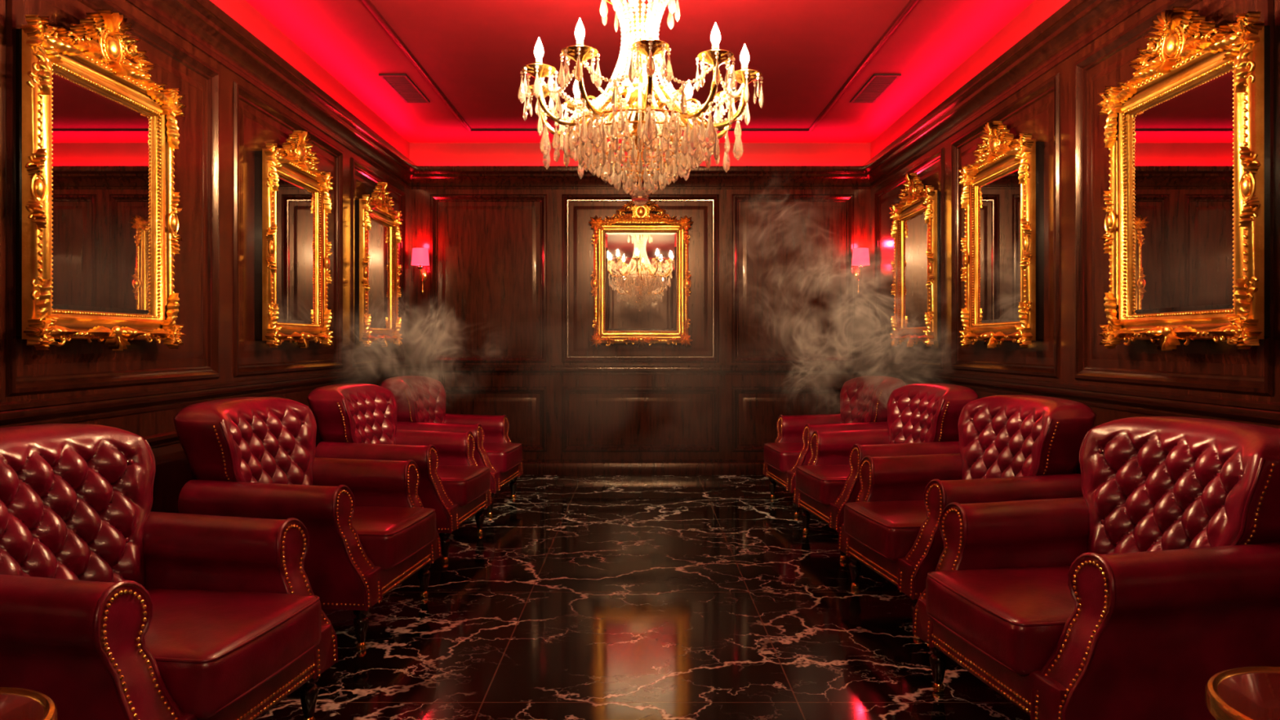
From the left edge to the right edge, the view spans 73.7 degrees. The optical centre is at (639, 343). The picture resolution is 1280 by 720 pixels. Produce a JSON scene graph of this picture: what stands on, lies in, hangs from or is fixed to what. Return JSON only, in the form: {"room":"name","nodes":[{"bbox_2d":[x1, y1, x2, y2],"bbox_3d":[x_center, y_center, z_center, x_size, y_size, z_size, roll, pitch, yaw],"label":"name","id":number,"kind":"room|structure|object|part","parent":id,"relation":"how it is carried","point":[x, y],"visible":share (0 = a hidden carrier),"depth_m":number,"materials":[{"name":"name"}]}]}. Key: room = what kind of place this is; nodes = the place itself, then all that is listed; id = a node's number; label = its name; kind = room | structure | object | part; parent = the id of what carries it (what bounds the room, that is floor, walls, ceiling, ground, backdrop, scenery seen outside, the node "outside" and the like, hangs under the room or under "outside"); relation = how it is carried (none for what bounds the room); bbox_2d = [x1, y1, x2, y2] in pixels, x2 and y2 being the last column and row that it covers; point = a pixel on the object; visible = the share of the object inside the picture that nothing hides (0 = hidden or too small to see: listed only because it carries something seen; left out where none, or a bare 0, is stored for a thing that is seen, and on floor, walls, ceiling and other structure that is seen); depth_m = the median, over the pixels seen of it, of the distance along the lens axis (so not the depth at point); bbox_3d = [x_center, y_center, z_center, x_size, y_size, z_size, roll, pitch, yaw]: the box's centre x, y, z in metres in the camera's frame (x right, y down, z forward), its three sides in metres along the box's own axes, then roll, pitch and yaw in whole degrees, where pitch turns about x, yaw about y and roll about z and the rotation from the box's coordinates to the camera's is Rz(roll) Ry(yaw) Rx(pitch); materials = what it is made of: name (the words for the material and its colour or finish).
{"room":"cigar lounge","nodes":[
{"label":"cigar lounge","id":0,"kind":"room"},
{"bbox_2d":[0,0,408,513],"bbox_3d":[-2.332,-0.340,2.525,0.136,3.280,11.850,0,0,0],"label":"wall","id":1,"kind":"structure","parent":0,"point":[227,119],"depth_m":4.45,"materials":[{"name":"brown wood"}]},
{"bbox_2d":[16,9,186,350],"bbox_3d":[-2.222,-0.670,3.560,0.150,1.401,1.031,0,0,0],"label":"wall mirror","id":2,"kind":"object","parent":1,"relation":"attached to","point":[97,140],"visible":1,"depth_m":3.46,"materials":[{"name":"gold metal"}]},
{"bbox_2d":[52,70,152,315],"bbox_3d":[-2.231,-0.585,3.560,0.002,0.914,0.704,0,0,0],"label":"mirror glass","id":3,"kind":"object","parent":2,"relation":"attached to","point":[102,143],"depth_m":3.52,"materials":[{"name":"silver mirror"}]},
{"bbox_2d":[0,364,412,427],"bbox_3d":[-2.268,0.264,2.525,0.065,0.103,11.850,0,0,0],"label":"trim","id":4,"kind":"structure","parent":1,"relation":"attached to","point":[62,410],"depth_m":4.00,"materials":[{"name":"brown wood"}]},
{"bbox_2d":[125,0,417,189],"bbox_3d":[-2.235,-1.625,2.525,0.130,0.210,11.850,0,0,0],"label":"crown molding","id":5,"kind":"structure","parent":1,"relation":"attached to","point":[202,24],"depth_m":5.13,"materials":[{"name":"brown wood"}]},
{"bbox_2d":[254,129,333,347],"bbox_3d":[-2.222,-0.670,5.530,0.150,1.401,1.031,0,0,0],"label":"wall mirror","id":6,"kind":"object","parent":1,"relation":"attached to","point":[292,199],"visible":1,"depth_m":5.43,"materials":[{"name":"gold metal"}]},
{"bbox_2d":[276,174,315,324],"bbox_3d":[-2.231,-0.585,5.530,0.002,0.914,0.704,0,0,0],"label":"mirror glass","id":7,"kind":"object","parent":6,"relation":"attached to","point":[295,199],"depth_m":5.53,"materials":[{"name":"silver mirror"}]},
{"bbox_2d":[354,182,402,346],"bbox_3d":[-2.222,-0.670,7.280,0.150,1.401,1.031,0,0,0],"label":"wall mirror","id":8,"kind":"object","parent":1,"relation":"attached to","point":[377,232],"visible":1,"depth_m":7.20,"materials":[{"name":"gold metal"}]},
{"bbox_2d":[368,217,390,328],"bbox_3d":[-2.231,-0.585,7.280,0.002,0.914,0.704,0,0,0],"label":"mirror glass","id":9,"kind":"object","parent":8,"relation":"attached to","point":[379,235],"depth_m":7.29,"materials":[{"name":"silver mirror"}]},
{"bbox_2d":[209,0,1070,165],"bbox_3d":[0.000,-1.840,2.525,4.600,0.280,11.850,0,0,0],"label":"cove lighting","id":10,"kind":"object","parent":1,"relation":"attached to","point":[420,153],"depth_m":7.45,"materials":[{"name":"red paint"}]},
{"bbox_2d":[408,189,871,459],"bbox_3d":[0.000,-0.340,8.482,4.600,3.280,0.136,0,0,0],"label":"wall","id":11,"kind":"structure","parent":0,"point":[508,282],"depth_m":8.44,"materials":[{"name":"brown wood"}]},
{"bbox_2d":[410,247,429,294],"bbox_3d":[-2.140,-0.702,8.326,0.176,0.443,0.203,0,0,0],"label":"wall sconce","id":12,"kind":"object","parent":11,"relation":"attached to","point":[420,258],"visible":1,"depth_m":8.26,"materials":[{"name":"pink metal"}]},
{"bbox_3d":[-2.140,-0.843,8.313,0.176,0.161,0.176,0,0,0],"label":"lamp shade","id":13,"kind":"part","parent":12,"relation":"part of","materials":[{"name":"fabric"}]},
{"bbox_2d":[409,165,870,189],"bbox_3d":[0.000,-1.625,8.385,4.600,0.210,0.130,0,0,0],"label":"crown molding","id":14,"kind":"structure","parent":11,"relation":"attached to","point":[426,177],"depth_m":8.40,"materials":[{"name":"brown wood"}]},
{"bbox_2d":[409,364,870,375],"bbox_3d":[0.000,0.264,8.418,4.600,0.103,0.065,0,0,0],"label":"trim","id":15,"kind":"structure","parent":11,"relation":"attached to","point":[417,370],"depth_m":8.39,"materials":[{"name":"brown wood"}]},
{"bbox_2d":[588,198,693,347],"bbox_3d":[0.010,-0.696,8.370,1.031,1.485,0.150,0,0,0],"label":"wall mirror","id":16,"kind":"object","parent":11,"relation":"attached to","point":[641,291],"visible":0.96,"depth_m":8.38,"materials":[{"name":"gold metal"}]},
{"bbox_2d":[605,232,676,330],"bbox_3d":[0.010,-0.605,8.379,0.704,0.969,0.002,0,0,0],"label":"mirror glass","id":17,"kind":"object","parent":16,"relation":"attached to","point":[641,268],"depth_m":8.38,"materials":[{"name":"silver mirror"}]},
{"bbox_2d":[521,459,764,475],"bbox_3d":[0.000,1.222,8.428,4.600,0.155,0.045,0,0,0],"label":"baseboard","id":18,"kind":"structure","parent":11,"relation":"attached to","point":[530,467],"depth_m":8.40,"materials":[{"name":"brown wood"}]},
{"bbox_2d":[851,247,870,294],"bbox_3d":[2.150,-0.702,8.326,0.176,0.443,0.203,0,0,0],"label":"wall sconce","id":19,"kind":"object","parent":11,"relation":"attached to","point":[860,256],"visible":1,"depth_m":8.26,"materials":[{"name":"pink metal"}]},
{"bbox_3d":[2.150,-0.843,8.313,0.176,0.161,0.176,0,0,0],"label":"lamp shade","id":20,"kind":"part","parent":19,"relation":"part of","materials":[{"name":"fabric"}]},
{"bbox_2d":[245,0,1034,142],"bbox_3d":[0.000,-2.020,2.525,4.800,0.080,12.050,0,0,0],"label":"ceiling","id":21,"kind":"structure","parent":0,"point":[475,51],"depth_m":5.75,"materials":[{"name":"red paint"}]},
{"bbox_2d":[378,73,430,102],"bbox_3d":[-1.820,-1.974,6.630,0.200,0.012,0.720,0,0,0],"label":"ceiling vent","id":22,"kind":"object","parent":21,"relation":"attached to","point":[400,83],"depth_m":6.58,"materials":[{"name":"red metal"}]},
{"bbox_2d":[361,0,918,131],"bbox_3d":[0.000,-1.972,2.560,3.200,0.018,10.720,0,0,0],"label":"trim","id":23,"kind":"structure","parent":21,"relation":"attached to","point":[368,3],"depth_m":6.15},
{"bbox_2d":[517,0,764,206],"bbox_3d":[0.000,-1.312,4.001,1.130,1.336,1.155,0,0,0],"label":"crystal chandelier","id":24,"kind":"object","parent":21,"relation":"hanging from","point":[638,113],"visible":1,"depth_m":3.83,"materials":[{"name":"gold metal"}]},
{"bbox_2d":[849,73,901,102],"bbox_3d":[1.820,-1.974,6.630,0.200,0.012,0.720,0,0,0],"label":"ceiling vent","id":25,"kind":"object","parent":21,"relation":"attached to","point":[878,83],"depth_m":6.58,"materials":[{"name":"red metal"}]},
{"bbox_2d":[256,475,1030,719],"bbox_3d":[0.000,1.340,2.525,4.800,0.080,12.050,0,0,0],"label":"floor","id":26,"kind":"structure","parent":0,"point":[580,597],"depth_m":3.95,"materials":[{"name":"black stone"}]},
{"bbox_2d":[0,686,57,719],"bbox_3d":[-1.300,0.996,1.500,0.456,0.608,0.456,0,0,0],"label":"side table","id":27,"kind":"object","parent":26,"relation":"on","point":[15,704],"visible":1,"depth_m":1.64,"materials":[{"name":"red wood"}]},
{"bbox_2d":[0,423,337,719],"bbox_3d":[-1.561,0.785,2.584,0.995,1.040,0.986,0,0,8],"label":"armchair","id":28,"kind":"object","parent":26,"relation":"on","point":[113,607],"visible":0.99,"depth_m":2.56,"materials":[{"name":"leather"}]},
{"bbox_3d":[-1.873,0.613,2.628,0.366,0.695,0.801,0,0,8],"label":"backrest","id":29,"kind":"part","parent":28,"relation":"part of","materials":[{"name":"leather"}]},
{"bbox_3d":[-1.575,0.850,2.189,0.820,0.520,0.200,0,0,8],"label":"arm","id":30,"kind":"part","parent":28,"relation":"part of","materials":[{"name":"leather"}]},
{"bbox_3d":[-1.492,0.735,2.575,0.768,0.763,0.937,0,0,8],"label":"nailhead trim","id":31,"kind":"part","parent":28,"relation":"part of","materials":[{"name":"gold metal"}]},
{"bbox_2d":[144,588,321,719],"bbox_3d":[-1.396,0.908,2.561,0.662,0.200,0.596,0,0,8],"label":"seat cushion","id":32,"kind":"object","parent":28,"relation":"on","point":[213,651],"depth_m":2.45,"materials":[{"name":"leather"}]},
{"bbox_3d":[-1.465,0.850,2.968,0.820,0.520,0.200,0,0,8],"label":"arm","id":33,"kind":"part","parent":28,"relation":"part of","materials":[{"name":"leather"}]},
{"bbox_3d":[-1.502,1.045,2.576,0.770,0.160,0.870,0,0,8],"label":"frame","id":34,"kind":"part","parent":28,"relation":"part of","materials":[{"name":"leather"}]},
{"bbox_2d":[173,396,441,650],"bbox_3d":[-1.531,0.785,4.043,0.995,1.040,0.986,0,0,6],"label":"armchair","id":35,"kind":"object","parent":26,"relation":"on","point":[367,524],"visible":0.83,"depth_m":3.72,"materials":[{"name":"leather"}]},
{"bbox_3d":[-1.844,0.613,4.076,0.366,0.695,0.801,0,0,6],"label":"backrest","id":36,"kind":"part","parent":35,"relation":"part of","materials":[{"name":"leather"}]},
{"bbox_3d":[-1.531,0.850,3.648,0.820,0.520,0.200,0,0,6],"label":"arm","id":37,"kind":"part","parent":35,"relation":"part of","materials":[{"name":"leather"}]},
{"bbox_3d":[-1.462,0.735,4.036,0.768,0.763,0.937,0,0,6],"label":"nailhead trim","id":38,"kind":"part","parent":35,"relation":"part of","materials":[{"name":"gold metal"}]},
{"bbox_3d":[-1.449,0.850,4.430,0.820,0.520,0.200,0,0,6],"label":"arm","id":39,"kind":"part","parent":35,"relation":"part of","materials":[{"name":"leather"}]},
{"bbox_2d":[351,506,435,570],"bbox_3d":[-1.366,0.908,4.026,0.662,0.200,0.596,0,0,6],"label":"seat cushion","id":40,"kind":"object","parent":35,"relation":"on","point":[390,537],"depth_m":3.89,"materials":[{"name":"leather"}]},
{"bbox_3d":[-1.472,1.045,4.037,0.770,0.160,0.870,0,0,6],"label":"frame","id":41,"kind":"part","parent":35,"relation":"part of","materials":[{"name":"leather"}]},
{"bbox_2d":[306,383,492,562],"bbox_3d":[-1.511,0.785,5.483,0.995,1.040,0.986,0,0,5],"label":"armchair","id":42,"kind":"object","parent":26,"relation":"on","point":[353,420],"visible":0.71,"depth_m":5.20,"materials":[{"name":"leather"}]},
{"bbox_3d":[-1.825,0.613,5.510,0.366,0.695,0.801,0,0,5],"label":"backrest","id":43,"kind":"part","parent":42,"relation":"part of","materials":[{"name":"leather"}]},
{"bbox_3d":[-1.504,0.850,5.088,0.820,0.520,0.200,0,0,5],"label":"arm","id":44,"kind":"part","parent":42,"relation":"part of","materials":[{"name":"leather"}]},
{"bbox_3d":[-1.442,0.735,5.477,0.768,0.763,0.937,0,0,5],"label":"nailhead trim","id":45,"kind":"part","parent":42,"relation":"part of","materials":[{"name":"gold metal"}]},
{"bbox_3d":[-1.435,0.850,5.871,0.820,0.520,0.200,0,0,5],"label":"arm","id":46,"kind":"part","parent":42,"relation":"part of","materials":[{"name":"leather"}]},
{"bbox_2d":[437,465,490,506],"bbox_3d":[-1.345,0.908,5.468,0.662,0.200,0.596,0,0,5],"label":"seat cushion","id":47,"kind":"object","parent":42,"relation":"on","point":[464,486],"depth_m":5.31,"materials":[{"name":"leather"}]},
{"bbox_3d":[-1.452,1.045,5.478,0.770,0.160,0.870,0,0,5],"label":"frame","id":48,"kind":"part","parent":42,"relation":"part of","materials":[{"name":"leather"}]},
{"bbox_2d":[380,375,523,516],"bbox_3d":[-1.481,0.785,6.823,0.995,1.040,0.986,0,0,5],"label":"armchair","id":49,"kind":"object","parent":26,"relation":"on","point":[420,400],"visible":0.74,"depth_m":6.68,"materials":[{"name":"leather"}]},
{"bbox_3d":[-1.795,0.613,6.850,0.366,0.695,0.801,0,0,5],"label":"backrest","id":50,"kind":"part","parent":49,"relation":"part of","materials":[{"name":"leather"}]},
{"bbox_3d":[-1.474,0.850,6.428,0.820,0.520,0.200,0,0,5],"label":"arm","id":51,"kind":"part","parent":49,"relation":"part of","materials":[{"name":"leather"}]},
{"bbox_3d":[-1.412,0.735,6.817,0.768,0.763,0.937,0,0,5],"label":"nailhead trim","id":52,"kind":"part","parent":49,"relation":"part of","materials":[{"name":"gold metal"}]},
{"bbox_3d":[-1.405,0.850,7.211,0.820,0.520,0.200,0,0,5],"label":"arm","id":53,"kind":"part","parent":49,"relation":"part of","materials":[{"name":"leather"}]},
{"bbox_2d":[483,442,522,473],"bbox_3d":[-1.315,0.908,6.808,0.662,0.200,0.596,0,0,5],"label":"seat cushion","id":54,"kind":"object","parent":49,"relation":"on","point":[504,457],"depth_m":6.62,"materials":[{"name":"leather"}]},
{"bbox_3d":[-1.422,1.045,6.818,0.770,0.160,0.870,0,0,5],"label":"frame","id":55,"kind":"part","parent":49,"relation":"part of","materials":[{"name":"leather"}]},
{"bbox_2d":[763,375,906,516],"bbox_3d":[1.531,0.785,6.823,0.995,1.040,0.986,0,0,-5],"label":"armchair","id":56,"kind":"object","parent":26,"relation":"on","point":[864,400],"visible":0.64,"depth_m":6.72,"materials":[{"name":"leather"}]},
{"bbox_3d":[1.472,1.045,6.818,0.770,0.160,0.870,0,0,-5],"label":"frame","id":57,"kind":"part","parent":56,"relation":"part of","materials":[{"name":"leather"}]},
{"bbox_2d":[764,442,803,473],"bbox_3d":[1.365,0.908,6.808,0.662,0.200,0.596,0,0,-5],"label":"seat cushion","id":58,"kind":"object","parent":56,"relation":"on","point":[780,457],"depth_m":6.62,"materials":[{"name":"leather"}]},
{"bbox_3d":[1.456,0.850,7.211,0.820,0.520,0.200,0,0,-5],"label":"arm","id":59,"kind":"part","parent":56,"relation":"part of","materials":[{"name":"leather"}]},
{"bbox_3d":[1.462,0.735,6.817,0.768,0.763,0.937,0,0,-5],"label":"nailhead trim","id":60,"kind":"part","parent":56,"relation":"part of","materials":[{"name":"gold metal"}]},
{"bbox_3d":[1.524,0.850,6.428,0.820,0.520,0.200,0,0,-5],"label":"arm","id":61,"kind":"part","parent":56,"relation":"part of","materials":[{"name":"leather"}]},
{"bbox_3d":[1.845,0.613,6.850,0.366,0.695,0.801,0,0,-5],"label":"backrest","id":62,"kind":"part","parent":56,"relation":"part of","materials":[{"name":"leather"}]},
{"bbox_2d":[793,382,978,560],"bbox_3d":[1.561,0.785,5.523,0.995,1.040,0.986,0,0,-6],"label":"armchair","id":63,"kind":"object","parent":26,"relation":"on","point":[922,418],"visible":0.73,"depth_m":5.40,"materials":[{"name":"leather"}]},
{"bbox_3d":[1.502,1.045,5.517,0.770,0.160,0.870,0,0,-6],"label":"frame","id":64,"kind":"part","parent":63,"relation":"part of","materials":[{"name":"leather"}]},
{"bbox_2d":[795,464,850,506],"bbox_3d":[1.396,0.908,5.506,0.662,0.200,0.596,0,0,-6],"label":"seat cushion","id":65,"kind":"object","parent":63,"relation":"on","point":[822,485],"depth_m":5.35,"materials":[{"name":"leather"}]},
{"bbox_3d":[1.479,0.850,5.910,0.820,0.520,0.200,0,0,-6],"label":"arm","id":66,"kind":"part","parent":63,"relation":"part of","materials":[{"name":"leather"}]},
{"bbox_3d":[1.492,0.735,5.516,0.768,0.763,0.937,0,0,-6],"label":"nailhead trim","id":67,"kind":"part","parent":63,"relation":"part of","materials":[{"name":"gold metal"}]},
{"bbox_3d":[1.561,0.850,5.128,0.820,0.520,0.200,0,0,-6],"label":"arm","id":68,"kind":"part","parent":63,"relation":"part of","materials":[{"name":"leather"}]},
{"bbox_3d":[1.874,0.613,5.556,0.366,0.695,0.801,0,0,-6],"label":"backrest","id":69,"kind":"part","parent":63,"relation":"part of","materials":[{"name":"leather"}]},
{"bbox_2d":[838,395,1096,637],"bbox_3d":[1.571,0.785,4.204,0.995,1.040,0.986,0,0,-7],"label":"armchair","id":70,"kind":"object","parent":26,"relation":"on","point":[1012,447],"visible":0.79,"depth_m":4.04,"materials":[{"name":"leather"}]},
{"bbox_3d":[1.512,1.045,4.197,0.770,0.160,0.870,0,0,-7],"label":"frame","id":71,"kind":"part","parent":70,"relation":"part of","materials":[{"name":"leather"}]},
{"bbox_2d":[844,500,926,561],"bbox_3d":[1.406,0.908,4.184,0.662,0.200,0.596,0,0,-7],"label":"seat cushion","id":72,"kind":"object","parent":70,"relation":"on","point":[888,531],"depth_m":4.05,"materials":[{"name":"leather"}]},
{"bbox_3d":[1.482,0.850,4.589,0.820,0.520,0.200,0,0,-7],"label":"arm","id":73,"kind":"part","parent":70,"relation":"part of","materials":[{"name":"leather"}]},
{"bbox_3d":[1.502,0.735,4.195,0.768,0.763,0.937,0,0,-7],"label":"nailhead trim","id":74,"kind":"part","parent":70,"relation":"part of","materials":[{"name":"gold metal"}]},
{"bbox_3d":[1.578,0.850,3.809,0.820,0.520,0.200,0,0,-7],"label":"arm","id":75,"kind":"part","parent":70,"relation":"part of","materials":[{"name":"leather"}]},
{"bbox_3d":[1.883,0.613,4.242,0.366,0.695,0.801,0,0,-7],"label":"backrest","id":76,"kind":"part","parent":70,"relation":"part of","materials":[{"name":"leather"}]},
{"bbox_2d":[912,416,1279,719],"bbox_3d":[1.551,0.785,2.874,0.995,1.040,0.986,0,0,-8],"label":"armchair","id":77,"kind":"object","parent":26,"relation":"on","point":[1122,599],"visible":1,"depth_m":2.59,"materials":[{"name":"leather"}]},
{"bbox_3d":[1.492,1.045,2.866,0.770,0.160,0.870,0,0,-8],"label":"frame","id":78,"kind":"part","parent":77,"relation":"part of","materials":[{"name":"leather"}]},
{"bbox_2d":[925,565,1074,676],"bbox_3d":[1.386,0.908,2.851,0.662,0.200,0.596,0,0,-8],"label":"seat cushion","id":79,"kind":"object","parent":77,"relation":"on","point":[1015,619],"depth_m":2.73,"materials":[{"name":"leather"}]},
{"bbox_3d":[1.455,0.850,3.258,0.820,0.520,0.200,0,0,-8],"label":"arm","id":80,"kind":"part","parent":77,"relation":"part of","materials":[{"name":"leather"}]},
{"bbox_3d":[1.565,0.850,2.479,0.820,0.520,0.200,0,0,-8],"label":"arm","id":81,"kind":"part","parent":77,"relation":"part of","materials":[{"name":"leather"}]},
{"bbox_3d":[1.863,0.613,2.918,0.366,0.695,0.801,0,0,-8],"label":"backrest","id":82,"kind":"part","parent":77,"relation":"part of","materials":[{"name":"leather"}]},
{"bbox_2d":[1204,666,1279,719],"bbox_3d":[1.340,0.996,1.610,0.456,0.608,0.456,0,0,0],"label":"side table","id":83,"kind":"object","parent":26,"relation":"on","point":[1243,693],"visible":1,"depth_m":1.70,"materials":[{"name":"red wood"}]},
{"bbox_2d":[871,0,1279,474],"bbox_3d":[2.332,-0.340,2.525,0.136,3.280,11.850,0,0,0],"label":"wall","id":84,"kind":"structure","parent":0,"point":[1060,109],"depth_m":4.44,"materials":[{"name":"brown wood"}]},
{"bbox_2d":[888,173,940,346],"bbox_3d":[2.222,-0.670,6.900,0.150,1.401,1.031,0,0,0],"label":"wall mirror","id":85,"kind":"object","parent":84,"relation":"attached to","point":[915,230],"visible":1,"depth_m":6.83,"materials":[{"name":"gold metal"}]},
{"bbox_2d":[902,210,927,328],"bbox_3d":[2.231,-0.585,6.900,0.002,0.914,0.704,0,0,0],"label":"mirror glass","id":86,"kind":"object","parent":85,"relation":"attached to","point":[914,227],"depth_m":6.93,"materials":[{"name":"silver mirror"}]},
{"bbox_2d":[957,120,1044,348],"bbox_3d":[2.222,-0.670,5.300,0.150,1.401,1.031,0,0,0],"label":"wall mirror","id":87,"kind":"object","parent":84,"relation":"attached to","point":[1002,197],"visible":1,"depth_m":5.20,"materials":[{"name":"gold metal"}]},
{"bbox_2d":[977,167,1020,323],"bbox_3d":[2.231,-0.585,5.300,0.002,0.914,0.704,0,0,0],"label":"mirror glass","id":88,"kind":"object","parent":87,"relation":"attached to","point":[998,195],"depth_m":5.29,"materials":[{"name":"silver mirror"}]},
{"bbox_2d":[862,0,1154,189],"bbox_3d":[2.235,-1.625,2.525,0.130,0.210,11.850,0,0,0],"label":"crown molding","id":89,"kind":"structure","parent":84,"relation":"attached to","point":[1077,24],"depth_m":5.13,"materials":[{"name":"brown wood"}]},
{"bbox_2d":[867,364,1279,428],"bbox_3d":[2.268,0.264,2.525,0.065,0.103,11.850,0,0,0],"label":"trim","id":90,"kind":"structure","parent":84,"relation":"attached to","point":[1262,413],"depth_m":4.01,"materials":[{"name":"brown wood"}]},
{"bbox_2d":[1096,6,1270,350],"bbox_3d":[2.222,-0.670,3.530,0.150,1.401,1.031,0,0,0],"label":"wall mirror","id":91,"kind":"object","parent":84,"relation":"attached to","point":[1187,139],"visible":1,"depth_m":3.43,"materials":[{"name":"gold metal"}]},
{"bbox_2d":[1130,67,1233,314],"bbox_3d":[2.231,-0.585,3.530,0.002,0.914,0.704,0,0,0],"label":"mirror glass","id":92,"kind":"object","parent":91,"relation":"attached to","point":[1181,140],"depth_m":3.50,"materials":[{"name":"silver mirror"}]}
]}

